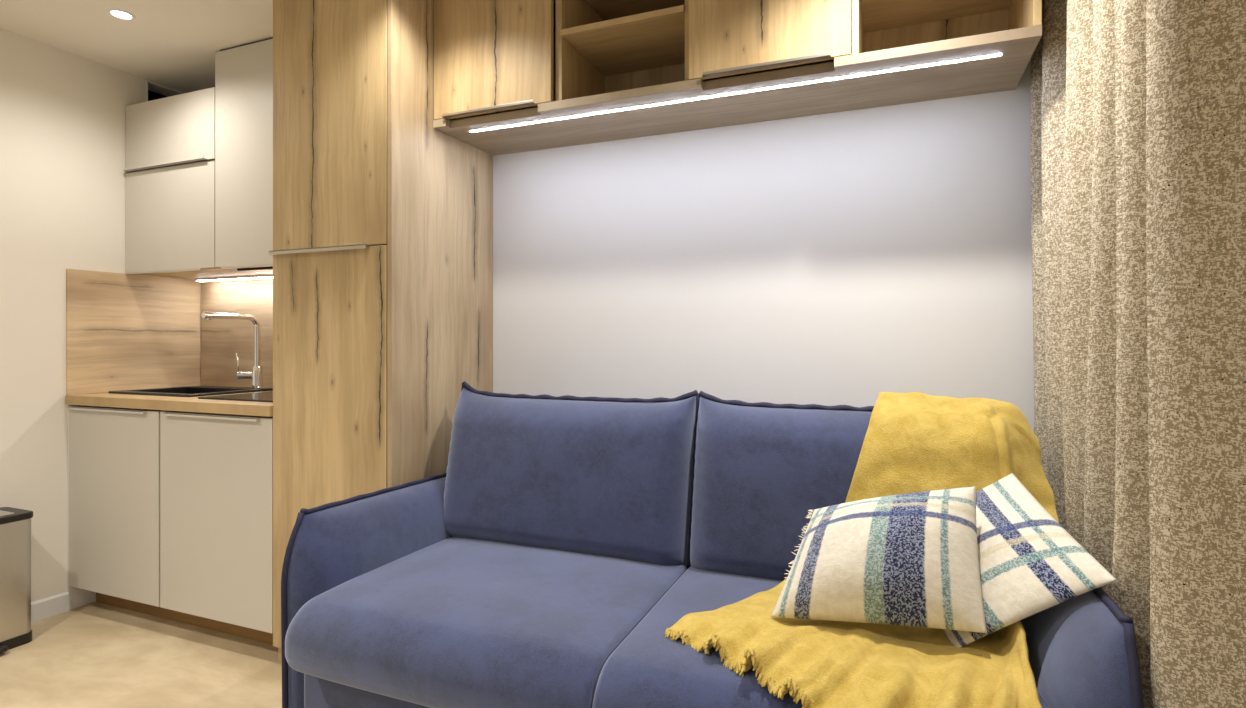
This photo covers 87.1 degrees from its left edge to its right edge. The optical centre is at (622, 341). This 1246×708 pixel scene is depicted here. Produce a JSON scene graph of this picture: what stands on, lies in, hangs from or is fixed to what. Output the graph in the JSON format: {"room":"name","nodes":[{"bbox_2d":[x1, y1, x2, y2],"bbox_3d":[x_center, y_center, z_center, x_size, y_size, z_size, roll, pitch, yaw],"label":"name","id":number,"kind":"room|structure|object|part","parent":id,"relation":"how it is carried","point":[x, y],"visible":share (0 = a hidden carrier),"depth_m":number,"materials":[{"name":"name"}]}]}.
{"room":"studio apartment","nodes":[
{"label":"studio apartment","id":0,"kind":"room"},
{"bbox_2d":[0,28,200,601],"bbox_3d":[-2.936,-0.046,1.573,0.100,2.389,3.882,0,0,22],"label":"wall","id":1,"kind":"structure","parent":0,"point":[62,113],"depth_m":2.74,"materials":[{"name":"white paint"}]},
{"bbox_2d":[31,592,68,622],"bbox_3d":[-2.996,1.108,1.279,0.012,0.080,3.293,0,0,22],"label":"baseboard","id":2,"kind":"structure","parent":1,"relation":"attached to","point":[44,608],"depth_m":2.73,"materials":[{"name":"white paint"}]},
{"bbox_2d":[66,269,199,394],"bbox_3d":[-2.264,-0.042,3.067,0.010,0.540,0.582,0,0,22],"label":"backsplash","id":3,"kind":"structure","parent":1,"relation":"attached to","point":[124,332],"depth_m":3.02,"materials":[{"name":"brown wood"}]},
{"bbox_2d":[0,0,272,92],"bbox_3d":[-1.102,-1.291,0.875,4.023,0.100,3.982,0,0,22],"label":"ceiling","id":4,"kind":"structure","parent":0,"point":[173,44],"depth_m":2.61,"materials":[{"name":"white paint"}]},
{"bbox_2d":[107,8,135,20],"bbox_3d":[-1.900,-1.238,2.483,0.088,0.004,0.088,0,0,22],"label":"recessed light","id":5,"kind":"object","parent":4,"relation":"in","point":[117,13],"visible":1,"depth_m":2.48,"materials":[{"name":"white paint"}]},
{"bbox_3d":[0.932,-1.235,1.179,0.030,0.012,1.650,0,0,22],"label":"rail","id":6,"kind":"object","parent":4,"relation":"attached to","visible":0},
{"bbox_2d":[1030,0,1245,707],"bbox_3d":[0.987,-0.048,1.200,0.180,2.362,1.544,0,0,22],"label":"curtain","id":7,"kind":"object","parent":6,"relation":"hanging from","point":[1138,107],"visible":0.88,"depth_m":1.05,"materials":[{"name":"beige fabric"}]},
{"bbox_2d":[0,602,281,707],"bbox_3d":[-1.102,1.198,0.875,4.023,0.100,3.982,0,0,22],"label":"floor","id":8,"kind":"structure","parent":0,"point":[95,654],"depth_m":2.33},
{"bbox_2d":[0,507,32,652],"bbox_3d":[-2.408,0.899,2.358,0.246,0.500,0.418,0,0,22],"label":"pedal bin","id":9,"kind":"object","parent":8,"relation":"on","point":[15,523],"visible":1,"depth_m":2.47,"materials":[{"name":"silver metal"}]},
{"bbox_3d":[-2.430,0.651,2.356,0.150,0.004,0.335,0,0,22],"label":"lid plate","id":10,"kind":"part","parent":9,"relation":"part of","materials":[{"name":"silver metal"}]},
{"bbox_3d":[-2.428,0.664,2.366,0.203,0.025,0.418,0,0,22],"label":"lid","id":11,"kind":"part","parent":9,"relation":"part of","materials":[{"name":"black plastic"}]},
{"bbox_2d":[67,405,165,609],"bbox_3d":[-1.993,0.708,2.950,0.597,0.882,0.593,0,0,22],"label":"base cabinet","id":12,"kind":"object","parent":8,"relation":"on","point":[114,452],"visible":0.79,"depth_m":2.69,"materials":[{"name":"beige paint"}]},
{"bbox_3d":[-2.264,0.708,3.068,0.007,0.882,0.574,0,0,22],"label":"panel","id":13,"kind":"part","parent":12,"relation":"part of","materials":[{"name":"beige laminate"}]},
{"bbox_3d":[-2.123,0.281,2.693,0.497,0.012,0.018,0,0,22],"label":"handle","id":14,"kind":"part","parent":12,"relation":"part of","materials":[{"name":"beige paint"}]},
{"bbox_2d":[96,592,272,644],"bbox_3d":[-1.767,1.100,2.673,1.204,0.097,0.016,0,0,22],"label":"plinth","id":15,"kind":"object","parent":8,"relation":"on","point":[228,628],"visible":0.24,"depth_m":2.67,"materials":[{"name":"brown wood"}]},
{"bbox_2d":[160,410,272,632],"bbox_3d":[-1.430,0.657,2.719,0.609,0.782,0.593,0,0,22],"label":"base cabinet","id":16,"kind":"object","parent":8,"relation":"on","point":[216,470],"visible":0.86,"depth_m":2.45,"materials":[{"name":"beige paint"}]},
{"bbox_2d":[65,391,272,416],"bbox_3d":[-1.703,0.247,2.835,1.204,0.038,0.591,0,0,22],"label":"countertop","id":17,"kind":"structure","parent":16,"relation":"on","point":[169,403],"depth_m":2.55,"materials":[{"name":"brown wood"}]},
{"bbox_2d":[108,385,272,396],"bbox_3d":[-1.948,0.242,2.988,0.528,0.047,0.420,0,0,22],"label":"sink","id":18,"kind":"object","parent":17,"relation":"in","point":[201,390],"visible":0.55,"depth_m":3.02,"materials":[{"name":"black"}]},
{"bbox_2d":[140,388,234,393],"bbox_3d":[-1.961,0.245,2.963,0.445,0.041,0.287,0,0,22],"label":"basin","id":19,"kind":"object","parent":18,"relation":"in","point":[157,390],"depth_m":3.10,"materials":[{"name":"black"}]},
{"bbox_2d":[201,312,263,388],"bbox_3d":[-1.768,0.045,2.957,0.100,0.346,0.285,0,0,22],"label":"tap","id":20,"kind":"object","parent":17,"relation":"on","point":[256,375],"visible":1,"depth_m":3.03,"materials":[{"name":"silver metal"}]},
{"bbox_3d":[-1.750,-0.004,2.942,0.027,0.246,0.272,0,0,22],"label":"spout","id":21,"kind":"part","parent":20,"relation":"part of","materials":[{"name":"silver metal"}]},
{"bbox_3d":[-1.778,0.101,3.030,0.021,0.096,0.011,0,0,-23],"label":"lever","id":22,"kind":"part","parent":20,"relation":"part of","materials":[{"name":"silver metal"}]},
{"bbox_3d":[-1.742,0.156,3.042,0.081,0.034,0.035,0,0,-18],"label":"lever","id":23,"kind":"part","parent":20,"relation":"part of","materials":[{"name":"silver metal"}]},
{"bbox_2d":[198,391,272,401],"bbox_3d":[-1.397,0.225,2.733,0.478,0.006,0.433,0,0,22],"label":"cooktop","id":24,"kind":"object","parent":17,"relation":"in","point":[259,396],"visible":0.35,"depth_m":2.61,"materials":[{"name":"black glass"}]},
{"bbox_3d":[-1.548,0.281,2.457,0.509,0.012,0.018,0,0,22],"label":"handle","id":25,"kind":"part","parent":16,"relation":"part of","materials":[{"name":"beige paint"}]},
{"bbox_2d":[268,0,492,660],"bbox_3d":[-0.895,-0.044,2.504,0.537,2.385,0.608,0,0,22],"label":"tall cabinet","id":26,"kind":"object","parent":8,"relation":"on","point":[382,253],"visible":0.62,"depth_m":2.26,"materials":[{"name":"brown wood"}]},
{"bbox_3d":[-1.047,-0.314,2.251,0.445,0.014,0.024,0,0,22],"label":"handle","id":27,"kind":"part","parent":26,"relation":"part of","materials":[{"name":"silver metal"}]},
{"bbox_3d":[-1.130,-0.044,2.617,0.018,2.385,0.555,0,0,22],"label":"panel","id":28,"kind":"part","parent":26,"relation":"part of","materials":[{"name":"brown wood"}]},
{"bbox_3d":[-1.010,-0.778,2.255,0.514,0.913,0.020,0,0,22],"label":"door","id":29,"kind":"part","parent":26,"relation":"part of","materials":[{"name":"brown wood"}]},
{"bbox_3d":[-1.010,0.386,2.255,0.514,1.406,0.020,0,0,22],"label":"door","id":30,"kind":"part","parent":26,"relation":"part of","materials":[{"name":"brown wood"}]},
{"bbox_3d":[-0.652,-0.044,2.415,0.019,2.385,0.588,0,0,22],"label":"panel","id":31,"kind":"part","parent":26,"relation":"part of","materials":[{"name":"brown wood"}]},
{"bbox_2d":[281,381,1143,707],"bbox_3d":[0.131,0.644,1.767,1.833,1.008,1.072,0,0,22],"label":"sofa","id":32,"kind":"object","parent":8,"relation":"on","point":[554,555],"visible":0.78,"depth_m":1.74,"materials":[{"name":"blue fabric"}]},
{"bbox_3d":[-0.646,0.777,2.123,0.126,0.633,0.962,0,0,22],"label":"armrest","id":33,"kind":"part","parent":32,"relation":"part of","materials":[{"name":"blue fabric"}]},
{"bbox_2d":[285,537,686,707],"bbox_3d":[-0.328,0.720,1.754,0.842,0.186,0.702,0,0,22],"label":"seat cushion","id":34,"kind":"object","parent":32,"relation":"on","point":[432,622],"depth_m":1.54,"materials":[{"name":"blue fabric"}]},
{"bbox_2d":[443,388,695,566],"bbox_3d":[-0.196,0.407,2.111,0.860,0.502,0.262,0,0,22],"label":"cushion","id":35,"kind":"object","parent":32,"relation":"on","point":[610,479],"depth_m":2.00,"materials":[{"name":"blue fabric"}]},
{"bbox_2d":[690,397,871,580],"bbox_3d":[0.585,0.410,1.790,0.812,0.497,0.260,0,0,22],"label":"cushion","id":36,"kind":"object","parent":32,"relation":"on","point":[757,470],"depth_m":1.78,"materials":[{"name":"blue fabric"}]},
{"bbox_2d":[592,566,1048,707],"bbox_3d":[0.451,0.720,1.435,0.838,0.187,0.702,0,0,22],"label":"seat cushion","id":37,"kind":"object","parent":32,"relation":"on","point":[640,667],"depth_m":1.31,"materials":[{"name":"blue fabric"}]},
{"bbox_2d":[665,392,1058,707],"bbox_3d":[0.569,0.417,1.501,0.726,0.561,0.991,0,0,32],"label":"throw blanket","id":38,"kind":"object","parent":32,"relation":"on","point":[914,442],"visible":0.7,"depth_m":1.35,"materials":[{"name":"yellow fabric"}]},
{"bbox_2d":[771,486,986,632],"bbox_3d":[0.543,0.453,1.404,0.410,0.285,0.213,0,0,28],"label":"plaid pillow","id":39,"kind":"object","parent":38,"relation":"on","point":[908,559],"visible":1,"depth_m":1.33,"materials":[{"name":"beige fabric"}]},
{"bbox_2d":[943,473,1116,647],"bbox_3d":[0.775,0.456,1.411,0.250,0.295,0.486,0,0,7],"label":"plaid pillow","id":40,"kind":"object","parent":38,"relation":"on","point":[1029,564],"visible":0.53,"depth_m":1.28,"materials":[{"name":"white fabric"}]},
{"bbox_3d":[0.934,0.777,1.475,0.126,0.633,0.962,0,0,22],"label":"armrest","id":41,"kind":"part","parent":32,"relation":"part of","materials":[{"name":"blue fabric"}]},
{"bbox_2d":[215,59,1033,431],"bbox_3d":[-0.366,-0.046,2.670,4.023,2.389,0.100,0,0,22],"label":"wall","id":42,"kind":"structure","parent":0,"point":[851,257],"depth_m":2.24,"materials":[{"name":"white paint"}]},
{"bbox_2d":[146,80,183,101],"bbox_3d":[-2.398,-1.097,3.302,0.423,0.288,0.270,0,0,22],"label":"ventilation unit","id":43,"kind":"object","parent":42,"relation":"in","point":[150,95],"visible":0.02,"depth_m":3.25,"materials":[{"name":"black metal"}]},
{"bbox_2d":[123,87,259,279],"bbox_3d":[-1.947,-0.695,3.059,0.598,0.776,0.379,0,0,22],"label":"upper cabinet","id":44,"kind":"object","parent":42,"relation":"attached to","point":[169,169],"visible":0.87,"depth_m":2.90,"materials":[{"name":"beige paint"}]},
{"bbox_3d":[-2.045,-0.312,2.915,0.501,0.010,0.010,0,0,22],"label":"handle","id":45,"kind":"part","parent":44,"relation":"part of","materials":[{"name":"silver metal"}]},
{"bbox_3d":[-2.027,-0.785,2.898,0.536,0.012,0.021,0,0,22],"label":"handle","id":46,"kind":"part","parent":44,"relation":"part of","materials":[{"name":"silver metal"}]},
{"bbox_3d":[-2.008,-0.931,2.909,0.594,0.305,0.019,0,0,22],"label":"flap door","id":47,"kind":"part","parent":44,"relation":"part of","materials":[{"name":"beige paint"}]},
{"bbox_3d":[-2.008,-0.545,2.909,0.594,0.457,0.019,0,0,22],"label":"door","id":48,"kind":"part","parent":44,"relation":"part of","materials":[{"name":"beige paint"}]},
{"bbox_3d":[-1.938,-0.321,3.071,0.590,0.016,0.328,0,0,22],"label":"underside panel","id":49,"kind":"part","parent":44,"relation":"part of","materials":[{"name":"brown wood"}]},
{"bbox_2d":[201,278,272,387],"bbox_3d":[-1.588,-0.042,3.111,1.206,0.540,0.010,0,0,22],"label":"backsplash","id":50,"kind":"structure","parent":42,"relation":"attached to","point":[221,339],"depth_m":3.25,"materials":[{"name":"brown wood"}]},
{"bbox_2d":[215,38,272,273],"bbox_3d":[-1.383,-0.772,2.835,0.614,0.937,0.365,0,0,22],"label":"upper cabinet","id":51,"kind":"object","parent":42,"relation":"attached to","point":[243,73],"visible":0.43,"depth_m":2.72,"materials":[{"name":"beige paint"}]},
{"bbox_2d":[195,274,272,281],"bbox_3d":[-1.588,-0.305,3.029,1.103,0.016,0.030,0,0,22],"label":"strip light","id":52,"kind":"object","parent":51,"relation":"attached to","point":[261,276],"visible":0.37,"depth_m":3.13,"materials":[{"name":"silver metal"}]},
{"bbox_2d":[198,277,272,281],"bbox_3d":[-1.587,-0.299,3.030,1.099,0.004,0.023,0,0,22],"label":"diffuser","id":53,"kind":"object","parent":52,"relation":"attached to","point":[204,279],"depth_m":3.15,"materials":[{"name":"white plastic"}]},
{"bbox_3d":[-1.380,-0.321,2.842,0.613,0.016,0.328,0,0,22],"label":"underside panel","id":54,"kind":"part","parent":51,"relation":"part of","materials":[{"name":"brown wood"}]},
{"bbox_3d":[-1.439,-0.312,2.667,0.553,0.010,0.010,0,0,22],"label":"handle","id":55,"kind":"part","parent":51,"relation":"part of","materials":[{"name":"silver metal"}]},
{"bbox_3d":[-1.380,-0.308,2.784,0.533,0.010,0.135,0,0,22],"label":"extractor panel","id":56,"kind":"part","parent":51,"relation":"part of","materials":[{"name":"brown metal"}]},
{"bbox_2d":[433,0,1041,155],"bbox_3d":[0.252,-0.997,2.149,1.854,0.476,0.394,0,0,22],"label":"upper cabinet","id":57,"kind":"object","parent":42,"relation":"attached to","point":[511,76],"visible":1,"depth_m":2.11,"materials":[{"name":"brown wood"}]},
{"bbox_3d":[-0.592,-1.001,2.509,0.018,0.427,0.350,0,0,22],"label":"panel","id":58,"kind":"part","parent":57,"relation":"part of","materials":[{"name":"brown wood"}]},
{"bbox_3d":[-0.463,-0.793,2.238,0.368,0.010,0.016,0,0,22],"label":"handle","id":59,"kind":"part","parent":57,"relation":"part of","materials":[{"name":"silver metal"}]},
{"bbox_3d":[-0.452,-1.012,2.250,0.471,0.445,0.019,0,0,22],"label":"door","id":60,"kind":"part","parent":57,"relation":"part of","materials":[{"name":"brown wood"}]},
{"bbox_3d":[0.259,-1.225,2.165,1.854,0.020,0.359,0,0,22],"label":"panel","id":61,"kind":"part","parent":57,"relation":"part of","materials":[{"name":"brown wood"}]},
{"bbox_2d":[560,5,684,76],"bbox_3d":[0.058,-1.014,2.237,0.421,0.020,0.361,0,0,22],"label":"shelf","id":62,"kind":"object","parent":57,"relation":"attached to","point":[651,42],"depth_m":2.21,"materials":[{"name":"brown wood"}]},
{"bbox_2d":[470,54,1001,131],"bbox_3d":[0.225,-0.759,2.053,1.678,0.001,0.009,0,0,22],"label":"diffuser","id":63,"kind":"object","parent":57,"relation":"attached to","point":[980,56],"depth_m":1.99,"materials":[{"name":"white plastic"}]},
{"bbox_3d":[0.325,-1.001,2.327,1.818,0.427,0.008,0,0,22],"label":"panel","id":64,"kind":"part","parent":57,"relation":"part of","materials":[{"name":"brown wood"}]},
{"bbox_3d":[0.406,-0.793,1.882,0.365,0.010,0.016,0,0,22],"label":"handle","id":65,"kind":"part","parent":57,"relation":"part of","materials":[{"name":"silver metal"}]},
{"bbox_3d":[0.415,-1.012,1.895,0.462,0.445,0.019,0,0,22],"label":"door","id":66,"kind":"part","parent":57,"relation":"part of","materials":[{"name":"brown wood"}]},
{"bbox_2d":[861,0,1011,32],"bbox_3d":[0.906,-1.014,1.889,0.411,0.020,0.361,0,0,22],"label":"shelf","id":67,"kind":"object","parent":57,"relation":"attached to","point":[878,16],"depth_m":2.00,"materials":[{"name":"brown wood"}]},
{"bbox_3d":[1.104,-1.011,1.807,0.018,0.447,0.380,0,0,22],"label":"panel","id":68,"kind":"part","parent":57,"relation":"part of","materials":[{"name":"brown wood"}]}
]}

